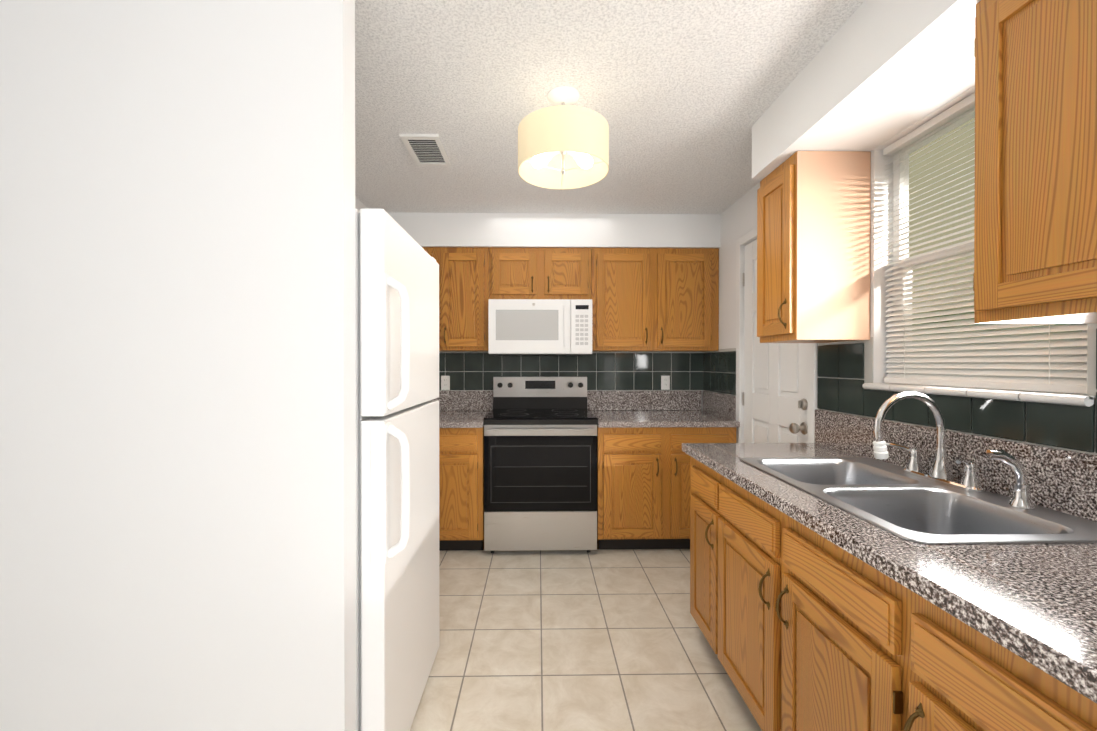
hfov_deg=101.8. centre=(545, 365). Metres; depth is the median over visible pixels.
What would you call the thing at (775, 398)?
exterior door
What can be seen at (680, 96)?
ceiling
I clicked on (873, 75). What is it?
soffit ceiling
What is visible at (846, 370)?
wall
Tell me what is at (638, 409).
countertop
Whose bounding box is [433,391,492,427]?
countertop
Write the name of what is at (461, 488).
base cabinet
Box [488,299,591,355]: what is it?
over-the-range microwave
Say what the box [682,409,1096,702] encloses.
countertop
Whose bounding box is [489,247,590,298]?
upper cabinet
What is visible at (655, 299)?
upper cabinet
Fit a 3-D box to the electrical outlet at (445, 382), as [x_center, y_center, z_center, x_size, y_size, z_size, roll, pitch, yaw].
[-0.815,0.142,3.646,0.070,0.116,0.008,0,0,-1]
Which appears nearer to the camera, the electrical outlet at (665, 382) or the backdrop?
the backdrop
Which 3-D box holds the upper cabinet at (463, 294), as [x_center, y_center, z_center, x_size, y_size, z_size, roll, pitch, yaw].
[-0.852,-0.501,3.475,0.855,0.775,0.359,0,0,-1]
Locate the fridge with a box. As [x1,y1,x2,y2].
[355,208,439,730]
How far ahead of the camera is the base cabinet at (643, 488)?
3.00 m
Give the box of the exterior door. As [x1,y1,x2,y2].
[742,239,807,442]
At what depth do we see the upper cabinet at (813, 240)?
1.84 m
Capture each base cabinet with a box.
[439,427,483,550]
[597,426,735,549]
[690,456,705,637]
[706,466,857,730]
[858,559,1096,730]
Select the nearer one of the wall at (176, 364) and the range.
the wall at (176, 364)
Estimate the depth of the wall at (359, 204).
3.07 m
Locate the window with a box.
[863,107,1094,406]
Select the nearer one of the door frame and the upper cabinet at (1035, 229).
the upper cabinet at (1035, 229)
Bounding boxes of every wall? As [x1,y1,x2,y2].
[0,0,355,730]
[355,196,368,210]
[703,85,1096,454]
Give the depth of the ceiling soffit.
3.34 m
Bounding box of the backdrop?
[909,118,1081,356]
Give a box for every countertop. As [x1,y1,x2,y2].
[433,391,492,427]
[587,390,739,427]
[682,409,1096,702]
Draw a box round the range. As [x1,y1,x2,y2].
[484,377,597,552]
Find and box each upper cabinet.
[422,247,488,351]
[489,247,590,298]
[591,248,718,351]
[757,151,870,342]
[973,0,1096,322]
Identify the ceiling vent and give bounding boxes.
[399,134,451,165]
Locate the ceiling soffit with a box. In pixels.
[388,213,719,247]
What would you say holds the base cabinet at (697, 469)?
on the floor
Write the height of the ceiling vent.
0.012 m
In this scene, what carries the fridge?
on the floor
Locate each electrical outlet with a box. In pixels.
[441,376,449,389]
[661,376,669,389]
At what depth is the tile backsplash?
3.67 m
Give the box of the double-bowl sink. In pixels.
[740,457,1096,543]
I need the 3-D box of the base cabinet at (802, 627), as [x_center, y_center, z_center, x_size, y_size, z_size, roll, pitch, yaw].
[1.019,0.851,1.327,0.658,0.860,1.040,0,0,-1]
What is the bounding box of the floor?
[410,549,761,730]
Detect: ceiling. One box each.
[355,0,974,213]
[752,0,980,178]
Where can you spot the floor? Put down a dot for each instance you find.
(574, 640)
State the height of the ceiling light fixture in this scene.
0.331 m
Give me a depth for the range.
2.97 m
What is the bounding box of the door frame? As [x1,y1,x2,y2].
[736,227,816,442]
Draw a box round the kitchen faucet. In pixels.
[873,391,1035,508]
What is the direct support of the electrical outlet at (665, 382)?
attached to the tile backsplash
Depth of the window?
1.62 m
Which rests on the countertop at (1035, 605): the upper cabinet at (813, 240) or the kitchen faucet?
the kitchen faucet
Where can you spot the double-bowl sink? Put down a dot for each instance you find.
(896, 500)
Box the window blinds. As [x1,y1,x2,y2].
[883,92,1086,393]
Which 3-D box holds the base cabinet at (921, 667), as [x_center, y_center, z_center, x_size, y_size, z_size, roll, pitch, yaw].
[1.029,0.854,0.662,0.658,0.860,0.590,0,0,-1]
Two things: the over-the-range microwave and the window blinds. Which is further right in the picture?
the window blinds
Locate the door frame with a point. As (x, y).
(812, 347)
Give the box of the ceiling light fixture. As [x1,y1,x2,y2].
[518,86,608,189]

